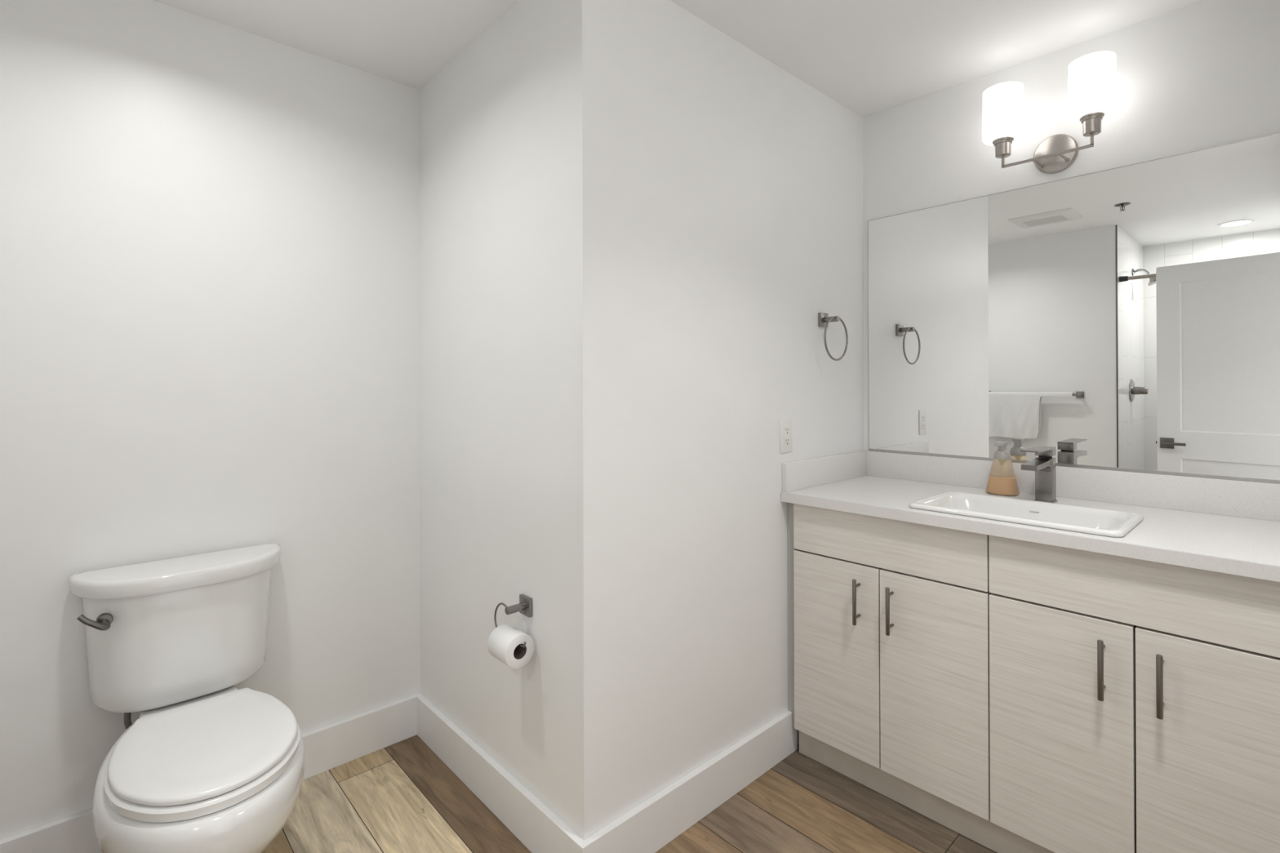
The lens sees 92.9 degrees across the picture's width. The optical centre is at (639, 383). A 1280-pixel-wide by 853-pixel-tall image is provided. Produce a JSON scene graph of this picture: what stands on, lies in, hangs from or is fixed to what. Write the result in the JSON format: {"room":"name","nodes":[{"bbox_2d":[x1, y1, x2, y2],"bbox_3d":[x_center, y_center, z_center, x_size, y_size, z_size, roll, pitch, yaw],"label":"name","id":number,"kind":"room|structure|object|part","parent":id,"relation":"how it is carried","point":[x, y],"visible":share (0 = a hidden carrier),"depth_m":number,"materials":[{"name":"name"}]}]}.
{"room":"bathroom","nodes":[
{"label":"bathroom","id":0,"kind":"room"},
{"bbox_2d":[0,0,419,839],"bbox_3d":[-1.400,0.096,1.815,1.670,2.400,0.100,0,0,-43],"label":"wall","id":1,"kind":"structure","parent":0,"point":[210,229],"depth_m":1.81,"materials":[{"name":"paint"}]},
{"bbox_2d":[0,693,419,852],"bbox_3d":[-1.356,1.225,1.767,1.470,0.141,0.020,0,0,-43],"label":"baseboard","id":2,"kind":"structure","parent":1,"relation":"attached to","point":[326,748],"depth_m":2.04,"materials":[{"name":"paint"}]},
{"bbox_2d":[418,0,584,839],"bbox_3d":[-0.482,0.093,1.978,0.100,2.400,1.105,0,0,-43],"label":"wall","id":3,"kind":"structure","parent":0,"point":[500,161],"depth_m":1.82,"materials":[{"name":"paint"}]},
{"bbox_2d":[417,693,584,852],"bbox_3d":[-0.482,1.223,1.889,0.020,0.141,1.026,0,0,-43],"label":"baseboard","id":4,"kind":"structure","parent":3,"relation":"attached to","point":[530,820],"depth_m":1.82,"materials":[{"name":"paint"}]},
{"bbox_2d":[493,594,532,648],"bbox_3d":[-0.343,0.657,1.704,0.068,0.110,0.166,0,0,-43],"label":"toilet paper holder","id":5,"kind":"object","parent":3,"relation":"attached to","point":[524,606],"visible":0.84,"depth_m":1.71,"materials":[{"name":"silver metal"}]},
{"bbox_2d":[487,624,533,669],"bbox_3d":[-0.358,0.725,1.683,0.091,0.091,0.098,0,0,-43],"label":"toilet paper roll","id":6,"kind":"object","parent":5,"relation":"hanging from","point":[503,643],"visible":0.98,"depth_m":1.66,"materials":[{"name":"paper"}]},
{"bbox_3d":[-0.348,0.628,1.701,0.058,0.021,0.021,0,0,-43],"label":"post","id":7,"kind":"part","parent":5,"relation":"part of","materials":[{"name":"silver metal"}]},
{"bbox_3d":[-0.324,0.628,1.724,0.012,0.052,0.052,0,0,-43],"label":"wall plate","id":8,"kind":"part","parent":5,"relation":"part of","materials":[{"name":"silver metal"}]},
{"bbox_2d":[261,734,996,852],"bbox_3d":[-0.409,1.330,1.082,4.133,0.080,2.510,0,0,-43],"label":"floor","id":9,"kind":"structure","parent":0,"point":[401,797],"depth_m":1.80,"materials":[{"name":"wood"}]},
{"bbox_2d":[68,542,305,852],"bbox_3d":[-1.093,0.898,1.516,0.489,0.791,0.747,0,0,-43],"label":"toilet","id":10,"kind":"object","parent":9,"relation":"on","point":[207,764],"visible":1,"depth_m":1.56,"materials":[{"name":"ceramic"}]},
{"bbox_3d":[-1.355,0.592,1.513,0.032,0.052,0.066,0,0,22],"label":"flush lever","id":11,"kind":"part","parent":10,"relation":"part of","materials":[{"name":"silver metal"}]},
{"bbox_3d":[-1.361,0.601,1.546,0.033,0.033,0.014,0,0,-43],"label":"lever","id":12,"kind":"part","parent":10,"relation":"part of","materials":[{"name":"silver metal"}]},
{"bbox_3d":[-1.271,0.527,1.710,0.489,0.047,0.210,0,0,-43],"label":"tank lid","id":13,"kind":"part","parent":10,"relation":"part of","materials":[{"name":"ceramic"}]},
{"bbox_3d":[-1.275,0.701,1.713,0.442,0.323,0.190,0,0,-43],"label":"tank","id":14,"kind":"part","parent":10,"relation":"part of","materials":[{"name":"ceramic"}]},
{"bbox_3d":[-1.019,0.870,1.436,0.370,0.028,0.478,0,0,-43],"label":"seat","id":15,"kind":"part","parent":10,"relation":"part of","materials":[{"name":"plastic"}]},
{"bbox_3d":[-1.019,0.845,1.436,0.358,0.015,0.466,0,0,-43],"label":"lid","id":16,"kind":"part","parent":10,"relation":"part of","materials":[{"name":"plastic"}]},
{"bbox_2d":[786,502,1279,852],"bbox_3d":[1.139,0.848,1.850,0.614,0.880,1.274,0,0,-43],"label":"vanity cabinet","id":17,"kind":"object","parent":9,"relation":"on","point":[1012,695],"depth_m":1.58,"materials":[{"name":"laminate"}]},
{"bbox_3d":[0.537,0.805,2.139,0.020,0.788,0.032,0,0,-43],"label":"filler strip","id":18,"kind":"part","parent":17,"relation":"part of","materials":[{"name":"beige wood"}]},
{"bbox_3d":[0.645,0.886,2.006,0.020,0.618,0.304,0,0,-43],"label":"door","id":19,"kind":"part","parent":17,"relation":"part of","materials":[{"name":"laminate"}]},
{"bbox_3d":[0.683,0.686,1.920,0.039,0.142,0.012,0,0,-43],"label":"handle","id":20,"kind":"part","parent":17,"relation":"part of","materials":[{"name":"brown metal"}]},
{"bbox_3d":[0.756,0.686,1.842,0.039,0.142,0.012,0,0,-43],"label":"handle","id":21,"kind":"part","parent":17,"relation":"part of","materials":[{"name":"brown metal"}]},
{"bbox_3d":[0.748,0.490,1.893,0.020,0.161,0.612,0,0,-43],"label":"drawer","id":22,"kind":"part","parent":17,"relation":"part of","materials":[{"name":"laminate"}]},
{"bbox_3d":[0.854,0.885,1.779,0.020,0.618,0.304,0,0,-43],"label":"door","id":23,"kind":"part","parent":17,"relation":"part of","materials":[{"name":"laminate"}]},
{"bbox_2d":[781,450,1279,582],"bbox_3d":[1.153,0.340,1.845,0.601,0.134,1.304,0,0,-43],"label":"countertop","id":24,"kind":"structure","parent":17,"relation":"on","point":[1220,526],"depth_m":1.79,"materials":[{"name":"stone"}]},
{"bbox_2d":[986,441,1019,496],"bbox_3d":[1.232,0.285,2.068,0.079,0.176,0.094,0,0,-43],"label":"soap dispenser","id":25,"kind":"object","parent":24,"relation":"on","point":[1002,481],"visible":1,"depth_m":2.04,"materials":[{"name":"beige plastic"}]},
{"bbox_2d":[908,491,1143,537],"bbox_3d":[1.101,0.420,1.760,0.326,0.122,0.519,0,0,-43],"label":"sink","id":26,"kind":"object","parent":24,"relation":"in","point":[1094,521],"visible":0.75,"depth_m":1.79,"materials":[{"name":"ceramic"}]},
{"bbox_2d":[1020,445,1057,502],"bbox_3d":[1.236,0.286,1.885,0.199,0.173,0.052,0,0,-43],"label":"faucet","id":27,"kind":"object","parent":24,"relation":"on","point":[1043,465],"visible":0.95,"depth_m":1.91,"materials":[{"name":"silver metal"}]},
{"bbox_3d":[1.219,0.258,1.870,0.154,0.046,0.042,0,0,-43],"label":"spout","id":28,"kind":"part","parent":27,"relation":"part of","materials":[{"name":"silver metal"}]},
{"bbox_3d":[1.236,0.203,1.886,0.191,0.007,0.046,0,0,-43],"label":"lever","id":29,"kind":"part","parent":27,"relation":"part of","materials":[{"name":"silver metal"}]},
{"bbox_3d":[1.290,0.371,1.935,0.052,0.005,0.052,0,0,-43],"label":"plate","id":30,"kind":"part","parent":27,"relation":"part of","materials":[{"name":"silver metal"}]},
{"bbox_3d":[1.064,0.883,1.551,0.020,0.618,0.308,0,0,-43],"label":"door","id":31,"kind":"part","parent":17,"relation":"part of","materials":[{"name":"laminate"}]},
{"bbox_3d":[1.108,0.683,1.460,0.039,0.142,0.012,0,0,-43],"label":"handle","id":32,"kind":"part","parent":17,"relation":"part of","materials":[{"name":"brown metal"}]},
{"bbox_3d":[1.169,0.487,1.437,0.020,0.161,0.620,0,0,-43],"label":"drawer","id":33,"kind":"part","parent":17,"relation":"part of","materials":[{"name":"laminate"}]},
{"bbox_3d":[1.181,0.683,1.380,0.039,0.142,0.012,0,0,-43],"label":"handle","id":34,"kind":"part","parent":17,"relation":"part of","materials":[{"name":"brown metal"}]},
{"bbox_3d":[1.276,0.882,1.321,0.020,0.618,0.308,0,0,-43],"label":"door","id":35,"kind":"part","parent":17,"relation":"part of","materials":[{"name":"laminate"}]},
{"bbox_2d":[152,0,1204,117],"bbox_3d":[-0.416,-1.150,1.091,4.133,0.080,2.510,0,0,-43],"label":"ceiling","id":36,"kind":"structure","parent":0,"point":[870,57],"depth_m":1.90,"materials":[{"name":"paint"}]},
{"bbox_2d":[582,0,864,839],"bbox_3d":[0.397,0.091,2.104,1.563,2.400,0.100,0,0,-43],"label":"wall","id":37,"kind":"structure","parent":0,"point":[722,189],"depth_m":1.83,"materials":[{"name":"paint"}]},
{"bbox_2d":[582,710,797,852],"bbox_3d":[0.201,1.221,1.835,0.950,0.141,0.020,0,0,-43],"label":"baseboard","id":38,"kind":"structure","parent":37,"relation":"attached to","point":[650,826],"depth_m":1.79,"materials":[{"name":"paint"}]},
{"bbox_2d":[779,418,792,453],"bbox_3d":[0.515,0.182,2.140,0.070,0.117,0.008,0,0,-43],"label":"wall outlet","id":39,"kind":"object","parent":37,"relation":"attached to","point":[785,425],"visible":1,"depth_m":2.13,"materials":[{"name":"plastic"}]},
{"bbox_2d":[784,426,790,445],"bbox_3d":[0.517,0.182,2.138,0.033,0.067,0.003,0,0,-43],"label":"receptacle","id":40,"kind":"object","parent":39,"relation":"attached to","point":[787,428],"depth_m":2.14,"materials":[{"name":"plastic"}]},
{"bbox_2d":[817,312,848,360],"bbox_3d":[0.713,-0.177,2.283,0.166,0.183,0.068,0,0,-43],"label":"towel ring","id":41,"kind":"object","parent":37,"relation":"attached to","point":[824,319],"visible":1,"depth_m":2.28,"materials":[{"name":"silver metal"}]},
{"bbox_3d":[0.694,-0.242,2.304,0.052,0.052,0.012,0,0,-43],"label":"wall plate","id":42,"kind":"part","parent":41,"relation":"part of","materials":[{"name":"silver metal"}]},
{"bbox_3d":[0.717,-0.243,2.280,0.021,0.021,0.058,0,0,-43],"label":"post","id":43,"kind":"part","parent":41,"relation":"part of","materials":[{"name":"silver metal"}]},
{"bbox_2d":[862,0,1279,450],"bbox_3d":[1.411,0.088,2.084,0.100,2.400,1.505,0,0,-43],"label":"wall","id":44,"kind":"structure","parent":0,"point":[1206,73],"depth_m":1.92,"materials":[{"name":"paint"}]},
{"bbox_2d":[982,50,1117,173],"bbox_3d":[1.322,-0.846,1.971,0.182,0.282,0.366,0,0,-43],"label":"vanity light","id":45,"kind":"object","parent":44,"relation":"attached to","point":[1092,96],"visible":1,"depth_m":1.98,"materials":[{"name":"white glass"}]},
{"bbox_3d":[1.217,-0.903,2.040,0.122,0.168,0.122,0,0,-43],"label":"lamp shade","id":46,"kind":"part","parent":45,"relation":"part of","materials":[{"name":"white glass"}]},
{"bbox_3d":[1.315,-0.733,2.013,0.107,0.016,0.013,0,0,-43],"label":"stem","id":47,"kind":"part","parent":45,"relation":"part of","materials":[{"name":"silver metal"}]},
{"bbox_3d":[1.364,-0.734,1.959,0.107,0.016,0.013,0,0,-43],"label":"stem","id":48,"kind":"part","parent":45,"relation":"part of","materials":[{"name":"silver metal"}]},
{"bbox_3d":[1.383,-0.904,1.861,0.122,0.168,0.122,0,0,-43],"label":"lamp shade","id":49,"kind":"part","parent":45,"relation":"part of","materials":[{"name":"white glass"}]},
{"bbox_2d":[864,450,1279,521],"bbox_3d":[1.367,0.323,2.042,0.020,0.100,1.304,0,0,-43],"label":"backsplash","id":50,"kind":"structure","parent":44,"relation":"attached to","point":[1241,499],"depth_m":1.90,"materials":[{"name":"stone"}]},
{"bbox_2d":[867,133,1279,484],"bbox_3d":[1.366,-0.202,2.048,0.008,0.950,1.255,0,0,-42],"label":"mirror","id":51,"kind":"object","parent":44,"relation":"attached to","point":[1125,318],"visible":0.88,"depth_m":1.94,"materials":[{"name":"silver mirror"}]}
]}

